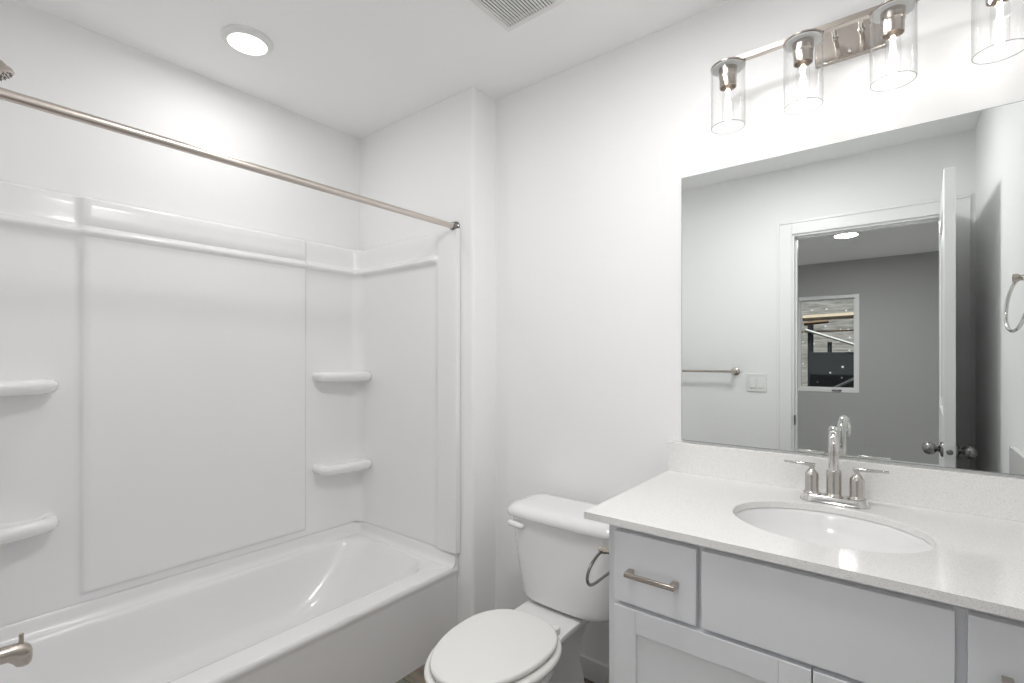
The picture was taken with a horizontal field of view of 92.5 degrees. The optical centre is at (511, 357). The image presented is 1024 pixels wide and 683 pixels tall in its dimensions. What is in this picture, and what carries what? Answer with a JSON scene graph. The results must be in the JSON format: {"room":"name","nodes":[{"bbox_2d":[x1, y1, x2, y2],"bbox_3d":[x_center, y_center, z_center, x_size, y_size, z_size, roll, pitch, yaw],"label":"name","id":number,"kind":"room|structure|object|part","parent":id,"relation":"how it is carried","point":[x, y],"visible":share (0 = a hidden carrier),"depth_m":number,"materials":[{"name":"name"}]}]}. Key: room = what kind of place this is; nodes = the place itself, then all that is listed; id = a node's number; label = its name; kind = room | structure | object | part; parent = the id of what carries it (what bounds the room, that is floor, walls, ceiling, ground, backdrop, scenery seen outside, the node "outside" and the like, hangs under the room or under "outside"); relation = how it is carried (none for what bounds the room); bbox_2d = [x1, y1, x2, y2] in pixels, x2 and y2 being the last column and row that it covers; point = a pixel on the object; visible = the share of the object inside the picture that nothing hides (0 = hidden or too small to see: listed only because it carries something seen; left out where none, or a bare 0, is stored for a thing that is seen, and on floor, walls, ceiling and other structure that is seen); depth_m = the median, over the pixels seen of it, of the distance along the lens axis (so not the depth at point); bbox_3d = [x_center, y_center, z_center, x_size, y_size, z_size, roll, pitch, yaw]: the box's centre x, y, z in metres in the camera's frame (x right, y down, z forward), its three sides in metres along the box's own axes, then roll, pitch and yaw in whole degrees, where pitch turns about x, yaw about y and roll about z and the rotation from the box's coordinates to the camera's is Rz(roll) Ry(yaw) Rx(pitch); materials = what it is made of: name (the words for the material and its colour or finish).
{"room":"bathroom","nodes":[
{"label":"bathroom","id":0,"kind":"room"},
{"bbox_2d":[0,0,359,249],"bbox_3d":[-1.319,0.046,2.098,0.120,2.440,1.763,0,0,38],"label":"wall","id":1,"kind":"structure","parent":0,"point":[53,59],"depth_m":1.91,"materials":[{"name":"white paint"}]},
{"bbox_2d":[0,180,459,626],"bbox_3d":[-0.985,0.146,1.812,0.752,1.436,1.491,0,0,38],"label":"tub surround","id":2,"kind":"object","parent":1,"relation":"attached to","point":[179,393],"visible":1,"depth_m":1.99,"materials":[{"name":"white plastic"}]},
{"bbox_2d":[0,633,32,666],"bbox_3d":[-1.391,0.806,1.304,0.068,0.091,0.164,0,0,38],"label":"tub spout","id":3,"kind":"object","parent":2,"relation":"attached to","point":[19,654],"visible":1,"depth_m":1.33,"materials":[{"name":"silver metal"}]},
{"bbox_3d":[-1.354,0.776,1.351,0.007,0.031,0.010,0,0,38],"label":"diverter knob","id":4,"kind":"part","parent":3,"relation":"part of","materials":[{"name":"silver metal"}]},
{"bbox_2d":[0,513,58,544],"bbox_3d":[-1.599,0.553,1.530,0.138,0.052,0.276,0,0,38],"label":"shelf","id":5,"kind":"object","parent":2,"relation":"attached to","point":[15,527],"depth_m":1.58,"materials":[{"name":"white plastic"}]},
{"bbox_2d":[0,379,58,396],"bbox_3d":[-1.599,0.097,1.530,0.138,0.052,0.276,0,0,38],"label":"shelf","id":6,"kind":"object","parent":2,"relation":"attached to","point":[8,387],"depth_m":1.56,"materials":[{"name":"white plastic"}]},
{"bbox_2d":[312,458,371,475],"bbox_3d":[-0.850,0.553,2.475,0.138,0.052,0.276,0,0,38],"label":"shelf","id":7,"kind":"object","parent":2,"relation":"attached to","point":[328,466],"depth_m":2.45,"materials":[{"name":"white plastic"}]},
{"bbox_2d":[312,371,371,381],"bbox_3d":[-0.850,0.097,2.475,0.138,0.052,0.276,0,0,38],"label":"shelf","id":8,"kind":"object","parent":2,"relation":"attached to","point":[317,376],"depth_m":2.42,"materials":[{"name":"white plastic"}]},
{"bbox_3d":[-0.541,0.146,2.371,0.751,1.436,0.063,0,0,38],"label":"panel","id":9,"kind":"part","parent":2,"relation":"part of","materials":[{"name":"white plastic"}]},
{"bbox_2d":[16,0,728,138],"bbox_3d":[-0.913,-1.224,-0.588,4.100,0.100,5.705,0,0,38],"label":"ceiling","id":10,"kind":"structure","parent":0,"point":[355,68],"depth_m":1.81,"materials":[{"name":"white paint"}]},
{"bbox_2d":[221,24,272,55],"bbox_3d":[-0.977,-1.164,1.810,0.172,0.020,0.172,0,0,38],"label":"recessed light","id":11,"kind":"object","parent":10,"relation":"in","point":[244,39],"visible":1,"depth_m":1.78,"materials":[{"name":"white plastic"}]},
{"bbox_2d":[228,33,266,54],"bbox_3d":[-0.977,-1.156,1.810,0.129,0.004,0.129,0,0,38],"label":"diffuser","id":12,"kind":"object","parent":11,"relation":"attached to","point":[246,43],"depth_m":1.80,"materials":[{"name":"white plastic"}]},
{"bbox_2d":[470,0,565,31],"bbox_3d":[0.005,-1.163,1.574,0.252,0.022,0.252,0,0,38],"label":"ceiling vent","id":13,"kind":"object","parent":10,"relation":"in","point":[509,14],"visible":1,"depth_m":1.62,"materials":[{"name":"white plastic"}]},
{"bbox_2d":[360,87,495,624],"bbox_3d":[-0.446,0.046,2.435,0.829,2.440,0.150,0,0,38],"label":"wall","id":14,"kind":"structure","parent":0,"point":[438,161],"depth_m":2.19,"materials":[{"name":"white paint"}]},
{"bbox_2d":[396,664,593,682],"bbox_3d":[0.237,1.316,0.863,4.100,0.100,2.003,0,0,38],"label":"floor","id":15,"kind":"structure","parent":0,"point":[417,676],"depth_m":1.93,"materials":[{"name":"brown wood"}]},
{"bbox_2d":[0,521,457,682],"bbox_3d":[-0.991,1.066,1.817,0.740,0.400,1.492,0,0,38],"label":"bathtub","id":16,"kind":"object","parent":15,"relation":"on","point":[356,601],"visible":0.96,"depth_m":1.91,"materials":[{"name":"white plastic"}]},
{"bbox_2d":[424,494,608,682],"bbox_3d":[0.048,0.907,1.585,0.480,0.717,0.767,0,0,38],"label":"toilet","id":17,"kind":"object","parent":15,"relation":"on","point":[539,640],"visible":0.91,"depth_m":1.64,"materials":[{"name":"white ceramic"}]},
{"bbox_3d":[-0.059,0.889,1.466,0.356,0.023,0.447,0,0,38],"label":"seat","id":18,"kind":"part","parent":17,"relation":"part of","materials":[{"name":"white plastic"}]},
{"bbox_3d":[-0.057,0.864,1.468,0.324,0.020,0.423,0,0,38],"label":"seat lid","id":19,"kind":"part","parent":17,"relation":"part of","materials":[{"name":"white plastic"}]},
{"bbox_3d":[0.018,0.620,1.818,0.065,0.035,0.041,0,0,38],"label":"flush lever","id":20,"kind":"part","parent":17,"relation":"part of","materials":[{"name":"white ceramic"}]},
{"bbox_3d":[0.019,1.086,1.564,0.348,0.360,0.666,0,0,38],"label":"bowl","id":21,"kind":"part","parent":17,"relation":"part of","materials":[{"name":"white ceramic"}]},
{"bbox_3d":[0.214,0.570,1.794,0.480,0.042,0.233,0,0,38],"label":"tank lid","id":22,"kind":"part","parent":17,"relation":"part of","materials":[{"name":"white ceramic"}]},
{"bbox_3d":[0.217,0.746,1.798,0.454,0.308,0.212,0,0,38],"label":"tank","id":23,"kind":"part","parent":17,"relation":"part of","materials":[{"name":"white ceramic"}]},
{"bbox_2d":[609,524,1023,682],"bbox_3d":[0.755,0.840,1.180,0.884,0.853,0.619,0,0,38],"label":"vanity cabinet","id":24,"kind":"object","parent":15,"relation":"on","point":[680,611],"visible":0.91,"depth_m":1.00,"materials":[{"name":"white paint"}]},
{"bbox_2d":[586,546,608,586],"bbox_3d":[0.271,0.560,1.337,0.071,0.104,0.181,0,0,38],"label":"paper holder","id":25,"kind":"object","parent":24,"relation":"attached to","point":[601,550],"visible":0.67,"depth_m":1.32,"materials":[{"name":"silver metal"}]},
{"bbox_3d":[0.269,0.530,1.334,0.071,0.044,0.044,0,0,38],"label":"post","id":26,"kind":"part","parent":25,"relation":"part of","materials":[{"name":"silver metal"}]},
{"bbox_3d":[0.324,0.520,1.147,0.122,0.011,0.032,0,0,38],"label":"handle","id":27,"kind":"part","parent":24,"relation":"part of","materials":[{"name":"silver metal"}]},
{"bbox_3d":[0.340,0.516,1.167,0.201,0.172,0.020,0,0,38],"label":"drawer","id":28,"kind":"part","parent":24,"relation":"part of","materials":[{"name":"white paint"}]},
{"bbox_3d":[0.429,0.882,1.102,0.317,0.432,0.010,0,0,38],"label":"recessed panel","id":29,"kind":"part","parent":24,"relation":"part of","materials":[{"name":"white paint"}]},
{"bbox_3d":[0.426,0.882,1.099,0.423,0.540,0.020,0,0,38],"label":"door","id":30,"kind":"part","parent":24,"relation":"part of","materials":[{"name":"white paint"}]},
{"bbox_2d":[584,441,1023,620],"bbox_3d":[0.738,0.353,1.204,0.940,0.120,0.603,0,0,38],"label":"countertop","id":31,"kind":"structure","parent":24,"relation":"on","point":[973,523],"depth_m":1.21,"materials":[{"name":"stone"}]},
{"bbox_2d":[734,507,933,552],"bbox_3d":[0.747,0.490,1.170,0.447,0.152,0.375,0,0,38],"label":"sink","id":32,"kind":"object","parent":31,"relation":"in","point":[811,526],"visible":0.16,"depth_m":1.29,"materials":[{"name":"white ceramic"}]},
{"bbox_2d":[784,425,888,509],"bbox_3d":[0.855,0.287,1.307,0.239,0.216,0.121,0,0,38],"label":"faucet","id":33,"kind":"object","parent":31,"relation":"on","point":[856,499],"visible":1,"depth_m":1.31,"materials":[{"name":"silver metal"}]},
{"bbox_3d":[0.812,0.298,1.383,0.076,0.010,0.013,0,0,38],"label":"lever","id":34,"kind":"part","parent":33,"relation":"part of","materials":[{"name":"silver metal"}]},
{"bbox_3d":[0.835,0.338,1.364,0.043,0.078,0.043,0,0,38],"label":"handle","id":35,"kind":"part","parent":33,"relation":"part of","materials":[{"name":"silver metal"}]},
{"bbox_3d":[0.876,0.340,1.332,0.043,0.073,0.043,0,0,38],"label":"spout","id":36,"kind":"part","parent":33,"relation":"part of","materials":[{"name":"silver metal"}]},
{"bbox_3d":[0.854,0.243,1.299,0.025,0.127,0.105,0,0,33],"label":"gooseneck spout","id":37,"kind":"part","parent":33,"relation":"part of","materials":[{"name":"silver metal"}]},
{"bbox_3d":[0.876,0.386,1.332,0.160,0.018,0.056,0,0,38],"label":"plate","id":38,"kind":"part","parent":33,"relation":"part of","materials":[{"name":"silver metal"}]},
{"bbox_3d":[0.916,0.338,1.300,0.043,0.078,0.043,0,0,38],"label":"handle","id":39,"kind":"part","parent":33,"relation":"part of","materials":[{"name":"silver metal"}]},
{"bbox_3d":[0.939,0.298,1.282,0.076,0.010,0.013,0,0,38],"label":"lever","id":40,"kind":"part","parent":33,"relation":"part of","materials":[{"name":"silver metal"}]},
{"bbox_3d":[0.760,0.882,0.834,0.423,0.540,0.020,0,0,38],"label":"door","id":41,"kind":"part","parent":24,"relation":"part of","materials":[{"name":"white paint"}]},
{"bbox_3d":[0.847,0.516,0.765,0.200,0.172,0.020,0,0,38],"label":"drawer","id":42,"kind":"part","parent":24,"relation":"part of","materials":[{"name":"white paint"}]},
{"bbox_3d":[0.832,0.520,0.744,0.122,0.011,0.032,0,0,38],"label":"handle","id":43,"kind":"part","parent":24,"relation":"part of","materials":[{"name":"silver metal"}]},
{"bbox_2d":[496,0,1023,664],"bbox_3d":[0.323,0.046,1.996,2.819,2.440,0.120,0,0,38],"label":"wall","id":44,"kind":"structure","parent":0,"point":[593,156],"depth_m":1.82,"materials":[{"name":"white paint"}]},
{"bbox_2d":[579,653,608,682],"bbox_3d":[0.257,1.224,1.964,0.858,0.085,0.013,0,0,38],"label":"baseboard","id":45,"kind":"structure","parent":44,"relation":"attached to","point":[595,671],"depth_m":1.91,"materials":[{"name":"white paint"}]},
{"bbox_2d":[668,441,1023,521],"bbox_3d":[0.919,0.344,1.433,0.940,0.102,0.019,0,0,38],"label":"backsplash","id":46,"kind":"structure","parent":44,"relation":"attached to","point":[994,496],"depth_m":1.35,"materials":[{"name":"stone"}]},
{"bbox_2d":[682,100,1023,475],"bbox_3d":[0.935,-0.169,1.430,0.881,0.909,0.006,0,0,38],"label":"wall mirror","id":47,"kind":"object","parent":44,"relation":"attached to","point":[871,287],"visible":0.92,"depth_m":1.37,"materials":[{"name":"grey mirror"}]},
{"bbox_2d":[711,0,1009,122],"bbox_3d":[0.913,-0.836,1.338,0.688,0.272,0.178,0,0,38],"label":"vanity light","id":48,"kind":"object","parent":44,"relation":"attached to","point":[869,30],"visible":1,"depth_m":1.36,"materials":[{"name":"silver metal"}]},
{"bbox_2d":[719,64,736,91],"bbox_3d":[0.657,-0.851,1.489,0.052,0.061,0.052,0,0,38],"label":"socket","id":49,"kind":"object","parent":48,"relation":"attached to","point":[727,72],"depth_m":1.47,"materials":[{"name":"silver metal"}]},
{"bbox_3d":[0.657,-0.791,1.489,0.096,0.180,0.096,0,0,38],"label":"lamp shade","id":50,"kind":"part","parent":48,"relation":"part of","materials":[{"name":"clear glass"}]},
{"bbox_2d":[792,37,813,67],"bbox_3d":[0.812,-0.851,1.366,0.052,0.061,0.052,0,0,38],"label":"socket","id":51,"kind":"object","parent":48,"relation":"attached to","point":[802,47],"depth_m":1.35,"materials":[{"name":"silver metal"}]},
{"bbox_3d":[0.812,-0.791,1.366,0.096,0.180,0.096,0,0,38],"label":"lamp shade","id":52,"kind":"part","parent":48,"relation":"part of","materials":[{"name":"clear glass"}]},
{"bbox_3d":[0.904,-0.895,1.369,0.017,0.017,0.101,0,0,38],"label":"arm","id":53,"kind":"part","parent":48,"relation":"part of","materials":[{"name":"silver metal"}]},
{"bbox_3d":[0.965,-0.914,1.398,0.170,0.116,0.020,0,0,38],"label":"plate","id":54,"kind":"part","parent":48,"relation":"part of","materials":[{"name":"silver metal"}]},
{"bbox_3d":[0.951,-0.895,1.332,0.017,0.017,0.101,0,0,38],"label":"arm","id":55,"kind":"part","parent":48,"relation":"part of","materials":[{"name":"silver metal"}]},
{"bbox_2d":[880,4,905,39],"bbox_3d":[0.967,-0.851,1.243,0.052,0.061,0.052,0,0,38],"label":"socket","id":56,"kind":"object","parent":48,"relation":"attached to","point":[892,16],"depth_m":1.23,"materials":[{"name":"silver metal"}]},
{"bbox_3d":[1.119,-0.791,1.123,0.096,0.180,0.096,0,0,38],"label":"lamp shade","id":57,"kind":"part","parent":48,"relation":"part of","materials":[{"name":"clear glass"}]},
{"bbox_2d":[985,0,1008,6],"bbox_3d":[1.119,-0.851,1.123,0.052,0.061,0.052,0,0,38],"label":"socket","id":58,"kind":"object","parent":48,"relation":"attached to","point":[989,3],"depth_m":1.14,"materials":[{"name":"silver metal"}]},
{"bbox_3d":[-1.459,0.046,1.158,0.829,2.440,0.118,0,0,38],"label":"wall","id":59,"kind":"structure","parent":0,"visible":0},
{"bbox_2d":[0,60,14,81],"bbox_3d":[-1.406,-0.812,1.284,0.080,0.154,0.145,0,0,38],"label":"shower","id":60,"kind":"object","parent":59,"relation":"attached to","point":[6,72],"visible":1,"depth_m":1.31,"materials":[{"name":"silver metal"}]},
{"bbox_2d":[0,87,459,229],"bbox_3d":[-0.715,-0.582,1.598,0.048,0.048,1.496,0,0,38],"label":"shower rod","id":61,"kind":"object","parent":59,"relation":"attached to","point":[5,94],"visible":0.95,"depth_m":1.36,"materials":[{"name":"silver metal"}]}
]}

